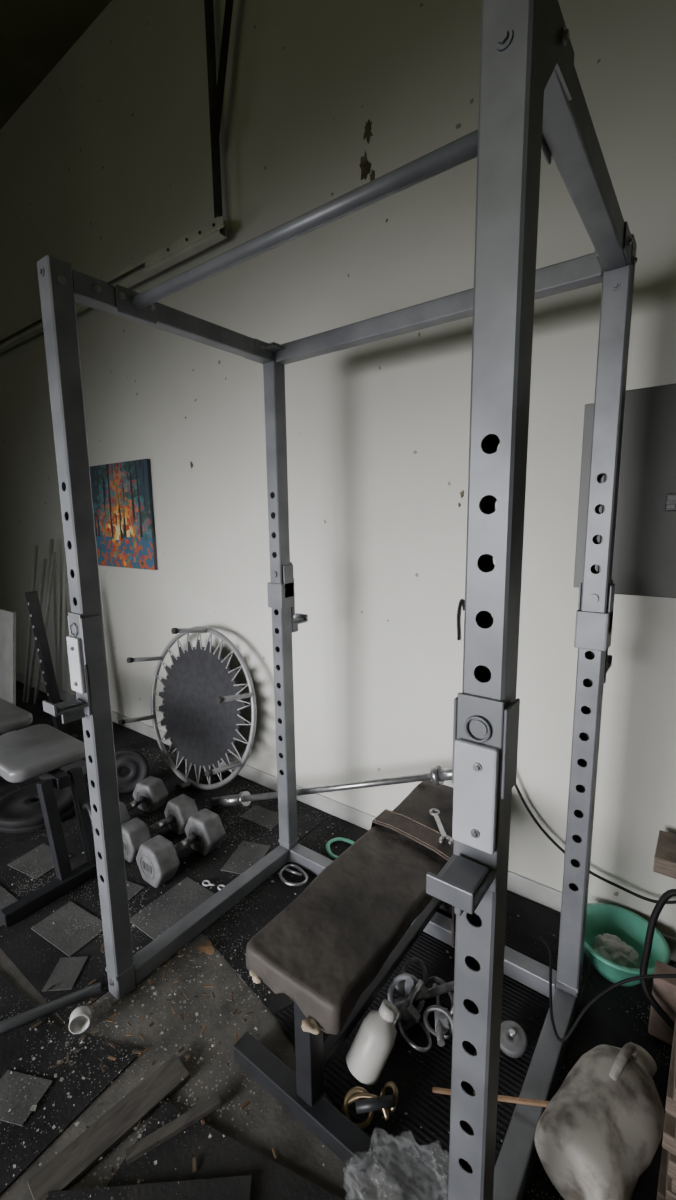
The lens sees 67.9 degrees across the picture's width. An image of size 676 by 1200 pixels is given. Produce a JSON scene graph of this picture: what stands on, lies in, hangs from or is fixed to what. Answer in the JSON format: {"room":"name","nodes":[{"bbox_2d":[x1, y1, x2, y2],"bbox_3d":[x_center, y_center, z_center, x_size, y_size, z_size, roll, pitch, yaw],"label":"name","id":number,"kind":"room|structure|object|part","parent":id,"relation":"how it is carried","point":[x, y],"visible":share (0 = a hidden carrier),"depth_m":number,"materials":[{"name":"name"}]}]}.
{"room":"gym","nodes":[
{"label":"gym","id":0,"kind":"room"},
{"bbox_2d":[0,0,111,129],"bbox_3d":[-2.206,-2.781,-0.131,7.900,0.100,6.150,6,11,36],"label":"ceiling","id":1,"kind":"structure","parent":0,"point":[35,35],"depth_m":2.88,"materials":[{"name":"paint"}]},
{"bbox_2d":[0,0,233,352],"bbox_3d":[-1.917,-2.553,3.229,3.987,1.442,0.068,6,11,36],"label":"door track","id":2,"kind":"object","parent":1,"relation":"attached to","point":[214,231],"visible":0.96,"depth_m":2.36,"materials":[{"name":"grey metal"}]},
{"bbox_2d":[0,680,674,1199],"bbox_3d":[-2.152,1.469,0.558,7.900,0.100,6.150,6,11,36],"label":"floor","id":3,"kind":"structure","parent":0,"point":[269,1125],"depth_m":1.37,"materials":[{"name":"concrete"}]},
{"bbox_2d":[0,972,141,1195],"bbox_3d":[-1.243,1.267,1.405,1.217,0.006,0.680,4,11,29],"label":"rubber mat","id":4,"kind":"object","parent":3,"relation":"on","point":[13,1046],"visible":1,"depth_m":1.35,"materials":[{"name":"black rubber"}]},
{"bbox_2d":[0,1070,52,1125],"bbox_3d":[-0.830,1.275,1.290,0.140,0.004,0.100,1,9,12],"label":"tile","id":5,"kind":"object","parent":4,"relation":"on","point":[28,1085],"depth_m":1.29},
{"bbox_2d":[0,982,100,1033],"bbox_3d":[-1.042,1.243,1.416,0.678,0.030,0.030,-6,10,-28],"label":"pipe","id":6,"kind":"object","parent":4,"relation":"on","point":[16,1021],"visible":1,"depth_m":1.50,"materials":[{"name":"grey metal"}]},
{"bbox_2d":[69,1006,90,1033],"bbox_3d":[-0.749,1.218,1.459,0.056,0.059,0.040,-4,10,-21],"label":"cap","id":7,"kind":"object","parent":3,"relation":"on","point":[80,1018],"visible":1,"depth_m":1.46,"materials":[{"name":"paint"}]},
{"bbox_2d":[27,1054,189,1199],"bbox_3d":[-0.542,1.278,1.224,0.075,0.012,0.360,8,12,42],"label":"wooden plank","id":8,"kind":"object","parent":3,"relation":"on","point":[62,1171],"visible":1,"depth_m":1.20,"materials":[{"name":"brown wood"}]},
{"bbox_2d":[0,681,330,1023],"bbox_3d":[-2.025,0.996,3.140,3.965,0.006,1.350,6,11,36],"label":"rubber mat","id":9,"kind":"object","parent":3,"relation":"on","point":[31,962],"visible":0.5,"depth_m":2.23,"materials":[{"name":"black rubber"}]},
{"bbox_2d":[0,609,15,734],"bbox_3d":[-2.267,0.504,3.422,0.300,0.872,0.111,6,11,36],"label":"shelf board","id":10,"kind":"object","parent":9,"relation":"on","point":[7,618],"visible":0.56,"depth_m":3.36,"materials":[{"name":"paint"}]},
{"bbox_2d":[0,885,17,927],"bbox_3d":[-1.333,1.175,1.945,0.300,0.004,0.120,5,11,33],"label":"tile","id":11,"kind":"object","parent":9,"relation":"on","point":[6,898],"depth_m":1.96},
{"bbox_2d":[23,545,37,701],"bbox_3d":[-2.453,0.207,4.006,0.294,1.281,0.025,1,9,10],"label":"pole","id":12,"kind":"object","parent":9,"relation":"on","point":[35,546],"visible":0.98,"depth_m":4.01,"materials":[{"name":"metal"}]},
{"bbox_2d":[26,558,46,702],"bbox_3d":[-2.390,0.261,3.980,0.348,1.183,0.025,2,10,15],"label":"pole","id":13,"kind":"object","parent":9,"relation":"on","point":[44,559],"visible":0.68,"depth_m":4.00,"materials":[{"name":"metal"}]},
{"bbox_2d":[0,805,75,833],"bbox_3d":[-1.527,1.056,2.578,0.420,0.040,0.420,6,11,36],"label":"weight plate","id":14,"kind":"object","parent":9,"relation":"on","point":[71,811],"visible":0.09,"depth_m":2.39,"materials":[{"name":"black rubber"}]},
{"bbox_2d":[0,783,73,828],"bbox_3d":[-1.522,1.021,2.529,0.380,0.040,0.380,6,11,36],"label":"weight plate","id":15,"kind":"object","parent":14,"relation":"on","point":[21,807],"visible":0.63,"depth_m":2.48,"materials":[{"name":"black rubber"}]},
{"bbox_2d":[7,843,71,879],"bbox_3d":[-1.298,1.135,2.190,0.200,0.004,0.160,4,10,26],"label":"tile","id":16,"kind":"object","parent":9,"relation":"on","point":[26,864],"depth_m":2.17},
{"bbox_2d":[34,539,53,696],"bbox_3d":[-2.327,0.186,3.970,0.367,1.332,0.025,2,10,16],"label":"pole","id":17,"kind":"object","parent":9,"relation":"on","point":[51,540],"visible":0.41,"depth_m":3.88,"materials":[{"name":"metal"}]},
{"bbox_2d":[34,552,55,704],"bbox_3d":[-2.295,0.243,3.930,0.376,1.233,0.025,2,10,17],"label":"pole","id":18,"kind":"object","parent":9,"relation":"on","point":[53,553],"visible":0.75,"depth_m":3.88,"materials":[{"name":"metal"}]},
{"bbox_2d":[0,698,96,927],"bbox_3d":[-1.598,0.844,2.405,1.474,0.516,0.540,6,11,36],"label":"bench","id":19,"kind":"object","parent":9,"relation":"on","point":[40,750],"visible":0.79,"depth_m":2.08,"materials":[{"name":"grey leather"}]},
{"bbox_2d":[25,591,79,739],"bbox_3d":[-1.875,0.470,3.120,0.500,1.033,0.420,6,11,36],"label":"stand","id":20,"kind":"object","parent":9,"relation":"on","point":[33,603],"visible":0.55,"depth_m":3.18,"materials":[{"name":"black paint"}]},
{"bbox_2d":[31,901,102,990],"bbox_3d":[-0.952,1.202,1.746,0.359,0.004,0.268,5,11,30],"label":"tile","id":21,"kind":"object","parent":9,"relation":"on","point":[70,936],"depth_m":1.79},
{"bbox_2d":[60,759,86,774],"bbox_3d":[-1.604,1.006,3.007,0.300,0.004,0.200,6,11,36],"label":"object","id":22,"kind":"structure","parent":9,"relation":"on","point":[80,763],"depth_m":3.02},
{"bbox_2d":[98,880,143,901],"bbox_3d":[-0.864,1.159,2.004,0.140,0.004,0.100,3,10,23],"label":"tile","id":23,"kind":"object","parent":9,"relation":"on","point":[133,889],"depth_m":2.01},
{"bbox_2d":[115,748,148,792],"bbox_3d":[-1.153,0.927,2.728,0.236,0.236,0.065,-3,10,-15],"label":"weight plate","id":24,"kind":"object","parent":9,"relation":"on","point":[138,765],"visible":0.67,"depth_m":2.72,"materials":[{"name":"black rubber"}]},
{"bbox_2d":[119,776,167,823],"bbox_3d":[-1.015,1.012,2.470,0.163,0.147,0.340,4,10,27],"label":"dumbbell","id":25,"kind":"object","parent":9,"relation":"on","point":[149,794],"visible":0.62,"depth_m":2.52,"materials":[{"name":"grey metal"}]},
{"bbox_2d":[121,794,197,861],"bbox_3d":[-0.823,1.037,2.304,0.163,0.147,0.346,7,12,39],"label":"dumbbell","id":26,"kind":"object","parent":9,"relation":"on","point":[135,832],"visible":0.77,"depth_m":2.29,"materials":[{"name":"grey metal"}]},
{"bbox_2d":[130,877,214,939],"bbox_3d":[-0.629,1.171,1.918,0.179,0.004,0.276,6,11,36],"label":"tile","id":27,"kind":"object","parent":9,"relation":"on","point":[172,901],"depth_m":1.91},
{"bbox_2d":[136,808,224,887],"bbox_3d":[-0.667,1.052,2.154,0.179,0.161,0.341,6,11,36],"label":"dumbbell","id":28,"kind":"object","parent":9,"relation":"on","point":[158,862],"visible":1,"depth_m":2.06,"materials":[{"name":"grey metal"}]},
{"bbox_2d":[118,626,256,790],"bbox_3d":[-0.819,0.583,2.708,0.887,0.910,0.344,6,11,36],"label":"trampoline","id":29,"kind":"object","parent":9,"relation":"on","point":[201,706],"visible":1,"depth_m":2.75,"materials":[{"name":"fabric"}]},
{"bbox_2d":[202,880,214,885],"bbox_3d":[-0.525,1.144,2.024,0.056,0.008,0.030,6,11,36],"label":"clip","id":30,"kind":"object","parent":9,"relation":"on","point":[208,884],"visible":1,"depth_m":2.02,"materials":[{"name":"white plastic"}]},
{"bbox_2d":[221,841,270,874],"bbox_3d":[-0.398,1.123,2.190,0.140,0.004,0.200,2,10,17],"label":"tile","id":31,"kind":"object","parent":9,"relation":"on","point":[247,853],"depth_m":2.19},
{"bbox_2d":[240,805,278,829],"bbox_3d":[-0.371,1.075,2.490,0.200,0.004,0.120,5,11,31],"label":"tile","id":32,"kind":"object","parent":9,"relation":"on","point":[270,819],"depth_m":2.49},
{"bbox_2d":[210,766,451,807],"bbox_3d":[-0.089,0.833,2.200,1.298,0.550,0.068,5,11,31],"label":"barbell","id":33,"kind":"object","parent":9,"relation":"on","point":[438,775],"visible":0.92,"depth_m":2.10,"materials":[{"name":"silver metal"}]},
{"bbox_2d":[197,941,213,954],"bbox_3d":[-0.446,1.192,1.719,0.064,0.012,0.054,6,11,36],"label":"dry leaf","id":34,"kind":"object","parent":3,"relation":"on","point":[207,948],"visible":1,"depth_m":1.72,"materials":[{"name":"brown plant"}]},
{"bbox_2d":[106,1101,343,1199],"bbox_3d":[-0.223,1.317,1.002,0.620,0.010,0.340,3,10,23],"label":"rubber mat","id":35,"kind":"object","parent":3,"relation":"on","point":[220,1156],"visible":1,"depth_m":1.15,"materials":[{"name":"black rubber"}]},
{"bbox_2d":[46,1175,251,1199],"bbox_3d":[-0.403,1.315,0.961,0.440,0.010,0.300,-1,9,-3],"label":"rubber mat","id":36,"kind":"object","parent":35,"relation":"on","point":[236,1187],"visible":1,"depth_m":1.09,"materials":[{"name":"black rubber"}]},
{"bbox_2d":[125,1093,220,1164],"bbox_3d":[-0.394,1.272,1.212,0.220,0.014,0.024,-6,11,-31],"label":"wooden plank","id":37,"kind":"object","parent":35,"relation":"on","point":[137,1150],"visible":1,"depth_m":1.20,"materials":[{"name":"brown wood"}]},
{"bbox_2d":[201,816,367,1014],"bbox_3d":[-0.049,1.163,1.951,0.630,0.006,0.910,6,11,36],"label":"rubber mat","id":38,"kind":"object","parent":3,"relation":"on","point":[280,895],"visible":0.29,"depth_m":1.90,"materials":[{"name":"black rubber"}]},
{"bbox_2d":[279,864,307,885],"bbox_3d":[-0.182,1.129,2.059,0.137,0.019,0.102,6,11,36],"label":"clip","id":39,"kind":"object","parent":38,"relation":"on","point":[286,867],"visible":1,"depth_m":2.06,"materials":[{"name":"silver metal"}]},
{"bbox_2d":[325,837,354,858],"bbox_3d":[0.033,1.104,2.216,0.201,0.010,0.143,6,11,36],"label":"band","id":40,"kind":"object","parent":38,"relation":"on","point":[329,842],"visible":0.5,"depth_m":2.26,"materials":[{"name":"green plastic"}]},
{"bbox_2d":[0,730,636,1199],"bbox_3d":[-0.855,1.141,2.057,3.562,0.014,1.668,6,11,36],"label":"chips","id":41,"kind":"object","parent":3,"relation":"on","point":[187,1056],"visible":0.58,"depth_m":1.43,"materials":[{"name":"white paint"}]},
{"bbox_2d":[37,0,637,1199],"bbox_3d":[-0.006,0.190,1.388,1.214,2.094,0.848,6,11,36],"label":"power rack","id":42,"kind":"object","parent":3,"relation":"on","point":[532,102],"visible":0.89,"depth_m":1.12,"materials":[{"name":"grey metal"}]},
{"bbox_2d":[43,612,104,723],"bbox_3d":[-0.726,0.185,1.374,0.077,0.296,0.144,6,11,36],"label":"j-hook","id":43,"kind":"object","parent":42,"relation":"attached to","point":[85,647],"visible":1,"depth_m":1.37,"materials":[{"name":"grey metal"}]},
{"bbox_2d":[267,562,307,632],"bbox_3d":[-0.203,-0.009,2.054,0.077,0.296,0.164,6,11,36],"label":"j-hook","id":44,"kind":"object","parent":42,"relation":"attached to","point":[280,596],"visible":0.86,"depth_m":1.99,"materials":[{"name":"grey metal"}]},
{"bbox_2d":[426,692,519,915],"bbox_3d":[0.187,0.283,0.700,0.077,0.296,0.144,6,11,36],"label":"j-hook","id":45,"kind":"object","parent":42,"relation":"attached to","point":[485,734],"visible":0.99,"depth_m":0.70,"materials":[{"name":"grey metal"}]},
{"bbox_2d":[574,580,614,682],"bbox_3d":[0.710,0.088,1.381,0.077,0.296,0.164,6,11,36],"label":"j-hook","id":46,"kind":"object","parent":42,"relation":"attached to","point":[593,630],"visible":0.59,"depth_m":1.31,"materials":[{"name":"grey metal"}]},
{"bbox_2d":[539,936,675,1041],"bbox_3d":[0.666,1.023,1.384,0.203,0.294,0.441,-5,10,-25],"label":"cable","id":47,"kind":"object","parent":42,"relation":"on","point":[649,976],"visible":1,"depth_m":1.31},
{"bbox_2d":[273,891,588,1199],"bbox_3d":[0.312,1.162,1.565,0.715,0.122,1.090,6,11,36],"label":"rubber mat","id":48,"kind":"object","parent":3,"relation":"on","point":[401,1145],"depth_m":1.38,"materials":[{"name":"black rubber"}]},
{"bbox_2d":[233,780,453,1177],"bbox_3d":[0.149,0.992,1.544,0.440,0.450,0.998,6,11,36],"label":"weight bench","id":49,"kind":"object","parent":48,"relation":"on","point":[332,950],"visible":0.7,"depth_m":1.26,"materials":[{"name":"brown leather"}]},
{"bbox_2d":[371,809,455,947],"bbox_3d":[0.251,0.868,1.620,0.096,0.274,0.351,-10,13,-43],"label":"belt","id":50,"kind":"object","parent":49,"relation":"on","point":[422,834],"visible":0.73,"depth_m":1.59,"materials":[{"name":"leather"}]},
{"bbox_2d":[429,808,452,844],"bbox_3d":[0.331,0.728,1.622,0.044,0.030,0.217,-1,9,1],"label":"wrench","id":51,"kind":"object","parent":49,"relation":"on","point":[443,836],"visible":1,"depth_m":1.60,"materials":[{"name":"silver metal"}]},
{"bbox_2d":[341,1081,397,1129],"bbox_3d":[0.080,1.233,1.226,0.142,0.060,0.076,-3,9,-13],"label":"spring","id":52,"kind":"object","parent":48,"relation":"on","point":[365,1102],"visible":0.97,"depth_m":1.22,"materials":[{"name":"black paint"}]},
{"bbox_2d":[346,999,397,1085],"bbox_3d":[0.093,1.157,1.316,0.152,0.172,0.092,-7,11,-32],"label":"plastic bottle","id":53,"kind":"object","parent":48,"relation":"on","point":[366,1058],"visible":1,"depth_m":1.29,"materials":[{"name":"white plastic"}]},
{"bbox_3d":[0.254,1.175,1.471,0.208,0.116,0.239,6,11,36],"label":"cable machine handles","id":54,"kind":"part","parent":48,"relation":"part of","materials":[{"name":"silver metal"}]},
{"bbox_2d":[432,1087,549,1106],"bbox_3d":[0.382,1.211,1.223,0.302,0.104,0.010,3,10,21],"label":"wooden stick","id":55,"kind":"object","parent":48,"relation":"on","point":[541,1103],"visible":0.44,"depth_m":1.20,"materials":[{"name":"brown wood"}]},
{"bbox_2d":[500,1020,526,1057],"bbox_3d":[0.482,1.217,1.394,0.080,0.047,0.081,6,11,36],"label":"caster wheel","id":56,"kind":"object","parent":48,"relation":"on","point":[513,1038],"visible":0.9,"depth_m":1.38,"materials":[{"name":"grey metal"}]},
{"bbox_2d":[524,960,675,1199],"bbox_3d":[1.228,1.301,0.996,1.430,0.006,0.930,6,11,36],"label":"rubber mat","id":57,"kind":"object","parent":3,"relation":"on","point":[614,1026],"visible":0.33,"depth_m":1.42,"materials":[{"name":"black rubber"}]},
{"bbox_2d":[534,1042,664,1199],"bbox_3d":[0.615,1.161,1.143,0.358,0.225,0.188,-7,11,-36],"label":"sack","id":58,"kind":"object","parent":57,"relation":"on","point":[602,1128],"visible":1,"depth_m":1.08,"materials":[{"name":"beige fabric"}]},
{"bbox_2d":[584,903,669,986],"bbox_3d":[0.904,1.138,1.625,0.276,0.122,0.276,6,11,36],"label":"plastic bowl","id":59,"kind":"object","parent":57,"relation":"on","point":[601,918],"visible":0.57,"depth_m":1.67,"materials":[{"name":"green plastic"}]},
{"bbox_2d":[593,933,639,968],"bbox_3d":[0.901,1.143,1.628,0.122,0.085,0.126,-3,9,-14],"label":"rag","id":60,"kind":"object","parent":59,"relation":"in","point":[611,947],"visible":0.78,"depth_m":1.61,"materials":[{"name":"white fabric"}]},
{"bbox_2d":[640,889,675,1030],"bbox_3d":[0.980,1.016,1.319,0.154,0.384,0.314,-9,12,-40],"label":"hose","id":61,"kind":"object","parent":57,"relation":"on","point":[668,894],"visible":0.95,"depth_m":1.41,"materials":[{"name":"black rubber"}]},
{"bbox_2d":[648,960,675,1044],"bbox_3d":[0.959,1.140,1.394,0.150,0.190,0.070,6,11,36],"label":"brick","id":62,"kind":"object","parent":57,"relation":"on","point":[663,989],"visible":0.76,"depth_m":1.40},
{"bbox_2d":[653,830,675,878],"bbox_3d":[1.245,1.000,1.381,0.660,0.464,0.160,6,11,36],"label":"shelf rack","id":63,"kind":"object","parent":57,"relation":"on","point":[665,853],"visible":1,"depth_m":1.48,"materials":[{"name":"brown wood"}]},
{"bbox_2d":[656,1017,675,1199],"bbox_3d":[0.943,1.126,0.952,0.544,0.358,0.281,6,11,36],"label":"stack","id":64,"kind":"object","parent":57,"relation":"on","point":[666,1190],"visible":1,"depth_m":1.01,"materials":[{"name":"brown wood"}]},
{"bbox_2d":[0,0,675,937],"bbox_3d":[-0.430,-1.056,2.524,7.700,4.200,0.100,6,11,36],"label":"wall","id":65,"kind":"structure","parent":0,"point":[106,163],"depth_m":2.17,"materials":[{"name":"paint"}]},
{"bbox_2d":[90,459,157,569],"bbox_3d":[-1.427,-0.548,3.284,0.730,0.670,0.022,6,11,36],"label":"canvas painting","id":66,"kind":"object","parent":65,"relation":"attached to","point":[122,498],"visible":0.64,"depth_m":3.23},
{"bbox_2d":[16,672,675,961],"bbox_3d":[-0.438,0.990,2.810,7.400,0.080,0.012,6,11,36],"label":"baseboard","id":67,"kind":"structure","parent":65,"relation":"attached to","point":[547,896],"depth_m":2.48,"materials":[{"name":"white paint"}]},
{"bbox_2d":[359,151,370,179],"bbox_3d":[0.106,-1.682,1.946,0.055,0.101,0.003,6,11,36],"label":"torn drywall patch","id":68,"kind":"object","parent":65,"relation":"attached to","point":[365,166],"visible":1,"depth_m":1.95,"materials":[{"name":"brown paper"}]},
{"bbox_2d":[363,119,372,143],"bbox_3d":[0.115,-1.788,1.921,0.043,0.080,0.003,6,11,36],"label":"torn drywall patch","id":69,"kind":"object","parent":65,"relation":"attached to","point":[367,133],"visible":1,"depth_m":1.92,"materials":[{"name":"brown paper"}]},
{"bbox_2d":[370,169,374,180],"bbox_3d":[0.132,-1.627,1.935,0.024,0.058,0.003,6,11,36],"label":"torn drywall patch","id":70,"kind":"object","parent":65,"relation":"attached to","point":[372,175],"visible":0.63,"depth_m":1.93,"materials":[{"name":"brown paper"}]},
{"bbox_2d":[457,599,464,639],"bbox_3d":[0.478,0.077,1.955,0.035,0.165,0.010,6,11,36],"label":"cord","id":71,"kind":"object","parent":65,"relation":"attached to","point":[461,600],"visible":0.98,"depth_m":1.96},
{"bbox_2d":[515,783,675,903],"bbox_3d":[0.854,0.765,1.741,0.608,0.419,0.025,7,12,38],"label":"extension cord","id":72,"kind":"object","parent":65,"relation":"attached to","point":[516,786],"visible":0.73,"depth_m":1.74,"materials":[{"name":"plastic"}]},
{"bbox_2d":[573,383,675,597],"bbox_3d":[1.204,-0.284,1.292,1.070,0.600,0.103,6,11,36],"label":"electrical panel","id":73,"kind":"object","parent":65,"relation":"attached to","point":[644,556],"visible":0.61,"depth_m":1.47,"materials":[{"name":"metal"}]}
]}

